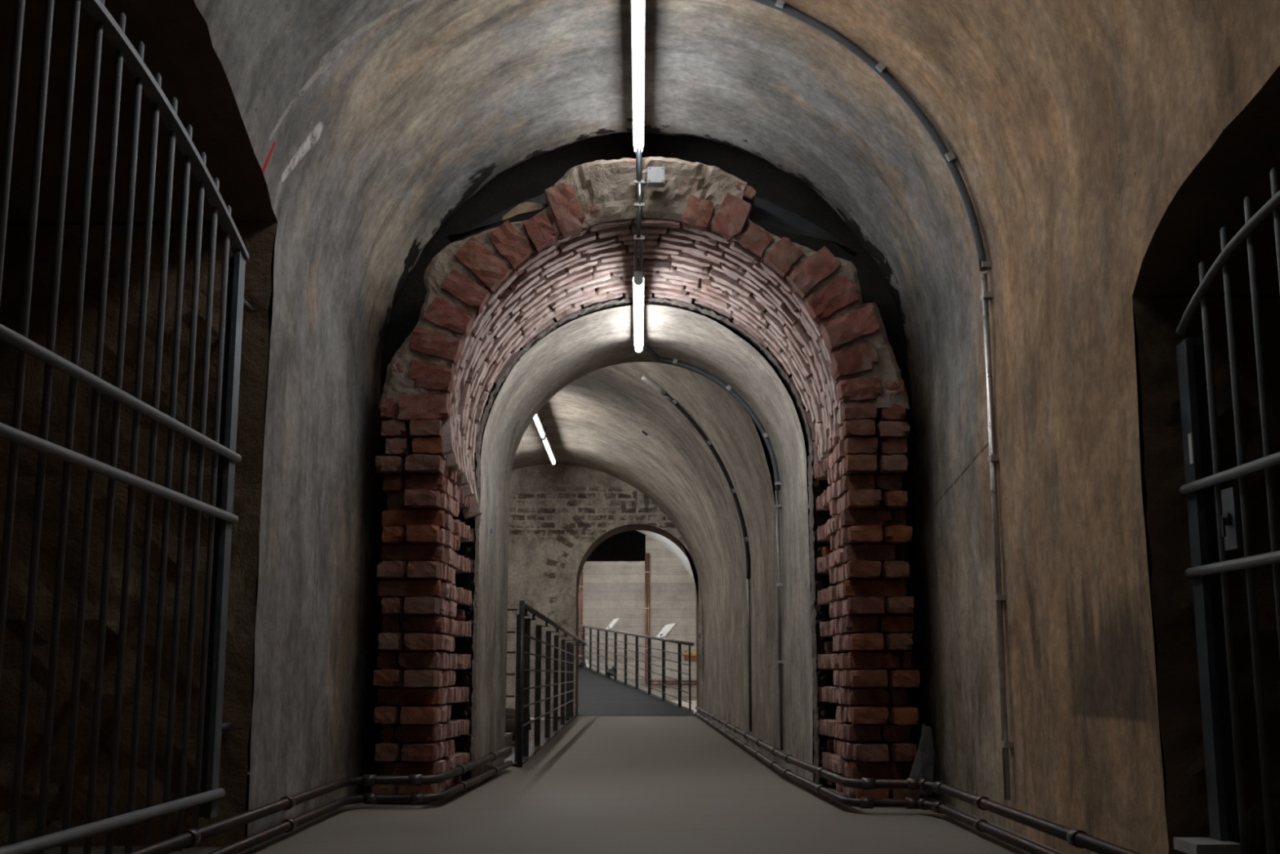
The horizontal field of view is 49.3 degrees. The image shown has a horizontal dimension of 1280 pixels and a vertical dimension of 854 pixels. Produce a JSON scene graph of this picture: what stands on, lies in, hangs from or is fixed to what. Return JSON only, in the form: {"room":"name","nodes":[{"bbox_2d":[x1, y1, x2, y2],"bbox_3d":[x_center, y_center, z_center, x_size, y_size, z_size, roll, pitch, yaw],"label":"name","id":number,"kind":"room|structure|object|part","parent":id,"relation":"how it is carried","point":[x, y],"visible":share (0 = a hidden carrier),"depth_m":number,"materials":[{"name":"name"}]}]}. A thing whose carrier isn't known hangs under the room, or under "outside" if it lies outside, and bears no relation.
{"room":"underground passage","nodes":[
{"label":"underground passage","id":0,"kind":"room"},
{"bbox_2d":[0,845,222,853],"bbox_3d":[-2.995,1.184,3.243,3.210,0.001,3.600,0,-10,0],"label":"floor","id":1,"kind":"structure","parent":0,"point":[97,849],"depth_m":4.83,"materials":[{"name":"grey concrete"}]},
{"bbox_2d":[0,222,277,846],"bbox_3d":[-2.991,-0.243,3.496,3.218,2.900,3.600,0,-10,0],"label":"wall","id":2,"kind":"structure","parent":0,"point":[258,237],"depth_m":5.14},
{"bbox_2d":[193,0,408,836],"bbox_3d":[-1.370,-0.351,2.545,0.231,2.779,9.890,0,-10,0],"label":"wall","id":3,"kind":"structure","parent":0,"point":[339,279],"depth_m":5.83,"materials":[{"name":"paint"}]},
{"bbox_2d":[0,0,253,853],"bbox_3d":[-1.466,-0.056,3.439,0.088,2.421,3.428,0,-10,0],"label":"gate","id":4,"kind":"object","parent":3,"relation":"attached to","point":[204,800],"visible":0.98,"depth_m":3.99,"materials":[{"name":"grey metal"}]},
{"bbox_3d":[-1.444,0.974,3.192,0.034,0.032,3.265,0,-10,0],"label":"rail","id":5,"kind":"part","parent":4,"relation":"part of","materials":[{"name":"grey metal"}]},
{"bbox_3d":[-1.444,0.044,3.356,0.032,0.030,3.265,0,-10,0],"label":"rail","id":6,"kind":"part","parent":4,"relation":"part of","materials":[{"name":"grey metal"}]},
{"bbox_3d":[-1.444,-0.172,3.395,0.032,0.030,3.265,0,-10,0],"label":"rail","id":7,"kind":"part","parent":4,"relation":"part of","materials":[{"name":"grey metal"}]},
{"bbox_3d":[-1.482,0.344,4.920,0.065,2.000,0.075,0,-10,0],"label":"frame post","id":8,"kind":"part","parent":4,"relation":"part of","materials":[{"name":"grey metal"}]},
{"bbox_2d":[247,719,566,774],"bbox_3d":[-2.100,3.267,14.706,2.800,0.058,11.200,0,-10,0],"label":"floor","id":9,"kind":"structure","parent":0,"point":[531,732],"depth_m":15.77,"materials":[{"name":"grey concrete"}]},
{"bbox_2d":[504,732,513,757],"bbox_3d":[-1.650,2.494,10.882,1.206,0.172,1.300,0,-10,0],"label":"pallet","id":10,"kind":"object","parent":9,"relation":"on","point":[508,735],"visible":0.16,"depth_m":11.24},
{"bbox_2d":[505,608,517,730],"bbox_3d":[-2.150,1.812,9.682,2.580,1.091,0.050,0,-10,0],"label":"railing","id":11,"kind":"object","parent":9,"relation":"on","point":[508,609],"visible":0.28,"depth_m":9.72,"materials":[{"name":"black metal"}]},
{"bbox_2d":[505,707,531,741],"bbox_3d":[-1.979,2.776,13.137,1.876,0.340,0.941,0,-10,0],"label":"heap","id":12,"kind":"object","parent":9,"relation":"on","point":[509,713],"visible":0.06,"depth_m":12.79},
{"bbox_2d":[514,600,586,767],"bbox_3d":[-0.876,2.694,14.696,0.211,1.145,11.119,0,-10,0],"label":"walkway railing","id":13,"kind":"object","parent":9,"relation":"on","point":[522,704],"visible":0.96,"depth_m":11.69,"materials":[{"name":"black metal"}]},
{"bbox_3d":[-0.829,1.825,9.579,0.050,1.070,0.012,0,-10,0],"label":"post","id":14,"kind":"part","parent":13,"relation":"part of","materials":[{"name":"black metal"}]},
{"bbox_3d":[-0.790,1.698,9.246,0.036,1.085,0.038,0,-10,0],"label":"post","id":15,"kind":"part","parent":13,"relation":"part of","materials":[{"name":"black metal"}]},
{"bbox_3d":[-0.838,1.947,10.268,0.050,1.070,0.012,0,-10,0],"label":"post","id":16,"kind":"part","parent":13,"relation":"part of","materials":[{"name":"black metal"}]},
{"bbox_3d":[-0.856,2.200,11.695,0.050,1.070,0.012,0,-10,0],"label":"post","id":17,"kind":"part","parent":13,"relation":"part of","materials":[{"name":"black metal"}]},
{"bbox_3d":[-0.876,2.480,13.271,0.050,1.070,0.012,0,-10,0],"label":"post","id":18,"kind":"part","parent":13,"relation":"part of","materials":[{"name":"black metal"}]},
{"bbox_3d":[-0.790,2.166,14.794,0.040,0.058,11.110,0,-10,0],"label":"handrail","id":19,"kind":"part","parent":13,"relation":"part of","materials":[{"name":"metal"}]},
{"bbox_3d":[-0.896,2.759,14.846,0.050,1.070,0.012,0,-10,0],"label":"post","id":20,"kind":"part","parent":13,"relation":"part of","materials":[{"name":"black metal"}]},
{"bbox_3d":[-0.919,3.073,16.619,0.050,1.070,0.012,0,-10,0],"label":"post","id":21,"kind":"part","parent":13,"relation":"part of","materials":[{"name":"black metal"}]},
{"bbox_3d":[-0.939,3.352,18.194,0.050,1.070,0.012,0,-10,0],"label":"post","id":22,"kind":"part","parent":13,"relation":"part of","materials":[{"name":"black metal"}]},
{"bbox_3d":[-0.951,3.527,19.179,0.050,1.070,0.012,0,-10,0],"label":"post","id":23,"kind":"part","parent":13,"relation":"part of","materials":[{"name":"black metal"}]},
{"bbox_3d":[-0.956,3.597,19.573,0.050,1.070,0.012,0,-10,0],"label":"post","id":24,"kind":"part","parent":13,"relation":"part of","materials":[{"name":"black metal"}]},
{"bbox_2d":[247,297,782,771],"bbox_3d":[-1.165,0.444,9.521,4.400,3.750,0.001,0,-10,0],"label":"wall","id":25,"kind":"structure","parent":0,"point":[270,307],"depth_m":9.60,"materials":[{"name":"concrete"}]},
{"bbox_2d":[271,297,782,764],"bbox_3d":[-1.222,1.417,15.033,4.539,3.758,11.290,0,-10,0],"label":"vault","id":26,"kind":"object","parent":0,"point":[597,420],"visible":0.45,"depth_m":14.45,"materials":[{"name":"concrete"}]},
{"bbox_2d":[533,413,545,438],"bbox_3d":[-1.200,-0.137,16.274,0.060,0.210,2.000,0,-10,0],"label":"lamp","id":27,"kind":"object","parent":26,"relation":"attached to","point":[539,422],"visible":0.56,"depth_m":16.57,"materials":[{"name":"white plastic"}]},
{"bbox_2d":[541,426,555,464],"bbox_3d":[-1.200,0.243,18.415,0.060,0.210,2.050,0,-10,0],"label":"lamp","id":28,"kind":"object","parent":26,"relation":"attached to","point":[550,451],"visible":0.94,"depth_m":18.25,"materials":[{"name":"white plastic"}]},
{"bbox_2d":[640,374,751,731],"bbox_3d":[0.505,1.103,12.635,0.992,3.239,0.060,0,-10,0],"label":"conduit","id":29,"kind":"object","parent":26,"relation":"attached to","point":[644,378],"visible":1,"depth_m":12.68,"materials":[{"name":"black metal"}]},
{"bbox_2d":[505,463,703,716],"bbox_3d":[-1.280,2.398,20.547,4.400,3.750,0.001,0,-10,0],"label":"wall","id":30,"kind":"structure","parent":0,"point":[557,511],"depth_m":20.68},
{"bbox_2d":[0,0,1222,364],"bbox_3d":[-1.531,-1.888,2.821,6.138,1.404,9.896,0,-10,0],"label":"ceiling","id":31,"kind":"structure","parent":0,"point":[424,104],"depth_m":5.87,"materials":[{"name":"paint"}]},
{"bbox_2d":[631,0,644,154],"bbox_3d":[-0.008,-1.747,6.601,0.060,0.164,2.090,0,-10,0],"label":"lamp","id":32,"kind":"object","parent":31,"relation":"attached to","point":[637,6],"visible":0.84,"depth_m":6.58,"materials":[{"name":"white plastic"}]},
{"bbox_2d":[530,700,696,719],"bbox_3d":[-1.300,5.976,29.698,6.400,0.001,17.430,0,-10,0],"label":"floor","id":33,"kind":"structure","parent":0,"point":[693,702],"depth_m":31.40,"materials":[{"name":"grey concrete"}]},
{"bbox_2d":[557,665,697,719],"bbox_3d":[-1.954,5.307,28.905,3.139,1.012,18.100,2,-10,-9],"label":"ramp","id":34,"kind":"object","parent":33,"relation":"on","point":[598,695],"visible":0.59,"depth_m":23.95,"materials":[{"name":"grey concrete"}]},
{"bbox_2d":[577,658,589,666],"bbox_3d":[-1.456,6.624,35.972,0.285,1.273,0.250,0,-10,0],"label":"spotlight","id":35,"kind":"object","parent":34,"relation":"on","point":[580,664],"visible":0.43,"depth_m":36.03,"materials":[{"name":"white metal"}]},
{"bbox_2d":[605,666,613,677],"bbox_3d":[-0.675,5.940,30.854,0.243,1.275,0.284,-9,-14,42],"label":"spotlight","id":36,"kind":"object","parent":34,"relation":"on","point":[611,668],"visible":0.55,"depth_m":30.84,"materials":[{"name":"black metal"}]},
{"bbox_2d":[578,624,694,711],"bbox_3d":[-0.468,4.790,29.238,0.059,1.889,16.745,2,-10,-9],"label":"ramp railing","id":37,"kind":"object","parent":34,"relation":"on","point":[637,635],"visible":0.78,"depth_m":26.41,"materials":[{"name":"black metal"}]},
{"bbox_3d":[-1.435,5.597,35.518,0.055,1.000,0.030,0,-10,0],"label":"post","id":38,"kind":"part","parent":37,"relation":"part of","materials":[{"name":"black metal"}]},
{"bbox_3d":[-1.206,5.412,34.028,0.055,1.000,0.030,0,-10,0],"label":"post","id":39,"kind":"part","parent":37,"relation":"part of","materials":[{"name":"black metal"}]},
{"bbox_3d":[-0.977,5.227,32.537,0.055,1.000,0.030,0,-10,0],"label":"post","id":40,"kind":"part","parent":37,"relation":"part of","materials":[{"name":"black metal"}]},
{"bbox_3d":[-0.747,5.042,31.047,0.055,1.000,0.030,0,-10,0],"label":"post","id":41,"kind":"part","parent":37,"relation":"part of","materials":[{"name":"black metal"}]},
{"bbox_2d":[606,617,620,629],"bbox_3d":[-0.609,4.383,30.910,0.207,0.276,1.000,2,-10,-9],"label":"panel","id":42,"kind":"object","parent":37,"relation":"attached to","point":[614,621],"visible":0.89,"depth_m":30.77,"materials":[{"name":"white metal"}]},
{"bbox_3d":[-0.518,4.857,29.556,0.055,1.000,0.030,0,-10,0],"label":"post","id":43,"kind":"part","parent":37,"relation":"part of","materials":[{"name":"black metal"}]},
{"bbox_3d":[-0.288,4.672,28.065,0.055,1.000,0.030,0,-10,0],"label":"post","id":44,"kind":"part","parent":37,"relation":"part of","materials":[{"name":"black metal"}]},
{"bbox_3d":[-0.059,4.487,26.575,0.055,1.000,0.030,0,-10,0],"label":"post","id":45,"kind":"part","parent":37,"relation":"part of","materials":[{"name":"black metal"}]},
{"bbox_3d":[-0.468,4.309,29.323,0.052,0.912,16.745,2,-10,-9],"label":"handrail","id":46,"kind":"part","parent":37,"relation":"part of","materials":[{"name":"metal"}]},
{"bbox_3d":[0.171,4.301,25.084,0.055,1.000,0.030,0,-10,0],"label":"post","id":47,"kind":"part","parent":37,"relation":"part of","materials":[{"name":"black metal"}]},
{"bbox_3d":[0.401,4.117,23.594,0.055,1.000,0.030,0,-10,0],"label":"post","id":48,"kind":"part","parent":37,"relation":"part of","materials":[{"name":"black metal"}]},
{"bbox_2d":[656,622,677,637],"bbox_3d":[0.447,3.532,24.053,0.207,0.276,1.050,2,-10,-9],"label":"panel","id":49,"kind":"object","parent":37,"relation":"attached to","point":[667,628],"visible":0.89,"depth_m":23.94,"materials":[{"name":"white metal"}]},
{"bbox_3d":[0.630,3.932,22.103,0.055,1.000,0.030,0,-10,0],"label":"post","id":50,"kind":"part","parent":37,"relation":"part of","materials":[{"name":"black metal"}]},
{"bbox_3d":[0.760,3.827,21.258,0.030,1.000,0.030,0,-10,0],"label":"post","id":51,"kind":"part","parent":37,"relation":"part of","materials":[{"name":"black metal"}]},
{"bbox_2d":[575,524,699,715],"bbox_3d":[-0.040,2.897,20.925,1.800,2.800,0.920,0,-10,0],"label":"doorway","id":52,"kind":"structure","parent":0,"point":[610,533],"depth_m":20.99,"materials":[{"name":"grey concrete"}]},
{"bbox_2d":[579,529,696,700],"bbox_3d":[-1.300,5.158,39.979,6.600,5.200,2.550,0,-10,0],"label":"wall","id":53,"kind":"structure","parent":0,"point":[611,590],"depth_m":38.72,"materials":[{"name":"concrete"}]},
{"bbox_2d":[578,568,582,662],"bbox_3d":[-1.650,5.455,38.560,0.132,4.080,0.052,0,-10,0],"label":"copper pipe","id":54,"kind":"object","parent":53,"relation":"attached to","point":[580,586],"visible":0.33,"depth_m":38.59,"materials":[{"name":"brown metal"}]},
{"bbox_2d":[644,552,696,684],"bbox_3d":[0.993,5.295,38.588,1.715,3.616,0.052,0,-10,0],"label":"copper pipe","id":55,"kind":"object","parent":53,"relation":"attached to","point":[667,682],"visible":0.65,"depth_m":38.52,"materials":[{"name":"brown metal"}]},
{"bbox_2d":[684,650,696,660],"bbox_3d":[1.520,6.303,38.420,0.600,0.260,0.120,0,-10,0],"label":"board","id":56,"kind":"object","parent":53,"relation":"attached to","point":[693,655],"visible":0.48,"depth_m":38.37,"materials":[{"name":"yellow paint"}]},
{"bbox_2d":[368,133,920,787],"bbox_3d":[0.030,0.091,7.804,3.200,3.746,0.001,0,-10,0],"label":"wall","id":57,"kind":"structure","parent":0,"point":[530,180],"depth_m":7.97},
{"bbox_2d":[236,715,1064,853],"bbox_3d":[0.030,2.253,9.274,2.880,0.001,24.050,0,-10,0],"label":"floor","id":58,"kind":"structure","parent":0,"point":[601,784],"depth_m":6.06,"materials":[{"name":"concrete"}]},
{"bbox_2d":[206,760,513,853],"bbox_3d":[-1.230,1.358,4.479,0.419,0.049,8.915,-1,-10,3],"label":"pipe","id":59,"kind":"object","parent":58,"relation":"on","point":[286,825],"visible":1,"depth_m":6.21,"materials":[{"name":"grey metal"}]},
{"bbox_2d":[124,746,511,853],"bbox_3d":[-1.242,1.281,4.505,0.422,0.052,8.915,-1,-10,3],"label":"pipe","id":60,"kind":"object","parent":59,"relation":"on","point":[189,837],"visible":1,"depth_m":5.21,"materials":[{"name":"grey metal"}]},
{"bbox_2d":[504,715,576,764],"bbox_3d":[-0.932,3.265,14.706,0.155,0.120,11.103,0,-10,-1],"label":"trim","id":61,"kind":"structure","parent":58,"relation":"attached to","point":[532,748],"depth_m":12.19,"materials":[{"name":"black metal"}]},
{"bbox_2d":[474,304,813,786],"bbox_3d":[0.022,0.739,8.579,1.847,2.740,1.747,0,-10,0],"label":"archway","id":62,"kind":"object","parent":58,"relation":"on","point":[585,344],"visible":0.91,"depth_m":8.52,"materials":[{"name":"grey concrete"}]},
{"bbox_2d":[632,271,644,353],"bbox_3d":[-0.008,-0.651,8.057,0.060,0.094,1.600,0,-10,0],"label":"lamp","id":63,"kind":"object","parent":62,"relation":"attached to","point":[637,276],"visible":1,"depth_m":7.82,"materials":[{"name":"white plastic"}]},
{"bbox_2d":[642,343,783,750],"bbox_3d":[0.367,0.779,9.125,1.115,2.611,0.468,6,-12,-30],"label":"conduit","id":64,"kind":"object","parent":62,"relation":"attached to","point":[674,362],"visible":0.99,"depth_m":9.28,"materials":[{"name":"metal"}]},
{"bbox_2d":[371,156,919,802],"bbox_3d":[0.018,0.276,7.285,2.642,3.199,1.063,0,-10,0],"label":"brick arch","id":65,"kind":"object","parent":58,"relation":"on","point":[491,292],"visible":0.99,"depth_m":6.96,"materials":[{"name":"red brick"}]},
{"bbox_2d":[447,193,547,242],"bbox_3d":[-0.720,-1.115,7.208,0.540,0.331,0.264,0,-10,0],"label":"sheet","id":66,"kind":"object","parent":65,"relation":"on","point":[539,202],"visible":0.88,"depth_m":7.16,"materials":[{"name":"grey metal"}]},
{"bbox_2d":[633,146,647,271],"bbox_3d":[0.009,-1.187,7.256,0.081,0.757,0.614,0,-10,0],"label":"conduit","id":67,"kind":"object","parent":65,"relation":"attached to","point":[639,182],"visible":1,"depth_m":6.98,"materials":[{"name":"grey metal"}]},
{"bbox_3d":[-0.008,-0.887,7.114,0.046,0.117,0.266,0,-10,0],"label":"twin rod","id":68,"kind":"part","parent":67,"relation":"part of","materials":[{"name":"grey metal"}]},
{"bbox_2d":[647,166,664,186],"bbox_3d":[0.080,-1.248,6.954,0.086,0.088,0.061,0,-10,0],"label":"junction box","id":69,"kind":"object","parent":67,"relation":"attached to","point":[655,175],"visible":1,"depth_m":6.93,"materials":[{"name":"grey plastic"}]},
{"bbox_3d":[0.080,-1.252,6.931,0.078,0.080,0.008,0,-10,0],"label":"lid","id":70,"kind":"part","parent":69,"relation":"part of","materials":[{"name":"grey plastic"}]},
{"bbox_2d":[748,196,857,256],"bbox_3d":[0.815,-1.056,7.207,0.610,0.403,0.241,0,-10,0],"label":"sheet","id":71,"kind":"object","parent":65,"relation":"on","point":[764,211],"visible":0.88,"depth_m":7.27,"materials":[{"name":"grey metal"}]},
{"bbox_2d":[694,711,1061,853],"bbox_3d":[0.952,2.359,10.129,0.418,0.049,20.406,0,-10,-2],"label":"pipe","id":72,"kind":"object","parent":58,"relation":"on","point":[980,824],"visible":1,"depth_m":6.09,"materials":[{"name":"grey metal"}]},
{"bbox_2d":[695,706,1141,853],"bbox_3d":[0.964,2.283,10.155,0.421,0.052,20.406,0,-10,-2],"label":"pipe","id":73,"kind":"object","parent":72,"relation":"on","point":[1079,838],"visible":1,"depth_m":5.63,"materials":[{"name":"grey metal"}]},
{"bbox_2d":[908,722,935,795],"bbox_3d":[1.292,1.525,6.406,0.130,0.329,0.078,3,-11,-19],"label":"stone slab","id":74,"kind":"object","parent":58,"relation":"on","point":[923,763],"visible":0.82,"depth_m":6.39,"materials":[{"name":"grey stone"}]},
{"bbox_2d":[635,529,694,582],"bbox_3d":[-1.300,3.563,30.125,6.400,4.900,17.430,0,-10,0],"label":"vault","id":75,"kind":"object","parent":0,"point":[668,544],"visible":0.02,"depth_m":37.83,"materials":[{"name":"paint"}]},
{"bbox_2d":[906,0,1279,853],"bbox_3d":[1.493,-0.093,2.501,0.111,2.257,9.893,0,-10,0],"label":"wall","id":76,"kind":"structure","parent":0,"point":[1085,755],"depth_m":4.76,"materials":[{"name":"paint"}]},
{"bbox_2d":[750,0,1013,799],"bbox_3d":[0.765,-0.246,5.717,1.374,3.441,0.060,0,-10,0],"label":"conduit","id":77,"kind":"object","parent":76,"relation":"attached to","point":[948,157],"visible":1,"depth_m":5.76,"materials":[{"name":"grey metal"}]},
{"bbox_2d":[1175,167,1279,853],"bbox_3d":[1.575,0.075,2.452,0.110,1.808,3.025,0,-10,0],"label":"gate","id":78,"kind":"object","parent":76,"relation":"attached to","point":[1213,512],"visible":0.98,"depth_m":3.74,"materials":[{"name":"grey metal"}]},
{"bbox_3d":[1.573,0.459,3.848,0.065,1.420,0.071,0,-10,0],"label":"frame post","id":79,"kind":"part","parent":78,"relation":"part of","materials":[{"name":"grey metal"}]},
{"bbox_2d":[1173,837,1240,853],"bbox_3d":[1.505,1.113,3.698,0.120,0.030,0.160,0,-10,0],"label":"plate","id":80,"kind":"object","parent":78,"relation":"attached to","point":[1188,845],"visible":0.92,"depth_m":3.63,"materials":[{"name":"grey metal"}]},
{"bbox_3d":[1.534,-0.082,2.467,0.028,0.027,2.970,0,-10,0],"label":"rail","id":81,"kind":"part","parent":78,"relation":"part of","materials":[{"name":"grey metal"}]},
{"bbox_3d":[1.546,0.240,3.646,0.012,0.160,0.075,0,-10,0],"label":"lock plate","id":82,"kind":"part","parent":78,"relation":"part of","materials":[{"name":"grey metal"}]},
{"bbox_3d":[1.534,0.148,2.426,0.028,0.027,2.970,0,-10,0],"label":"rail","id":83,"kind":"part","parent":78,"relation":"part of","materials":[{"name":"grey metal"}]},
{"bbox_2d":[1132,296,1279,853],"bbox_3d":[3.025,-0.411,2.551,3.150,2.900,3.280,0,-10,0],"label":"wall","id":84,"kind":"structure","parent":0,"point":[1157,319],"depth_m":4.00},
{"bbox_2d":[1132,66,1279,296],"bbox_3d":[3.025,-0.788,2.618,3.150,0.328,3.080,0,-10,0],"label":"ceiling","id":85,"kind":"structure","parent":0,"point":[1238,165],"depth_m":3.88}
]}

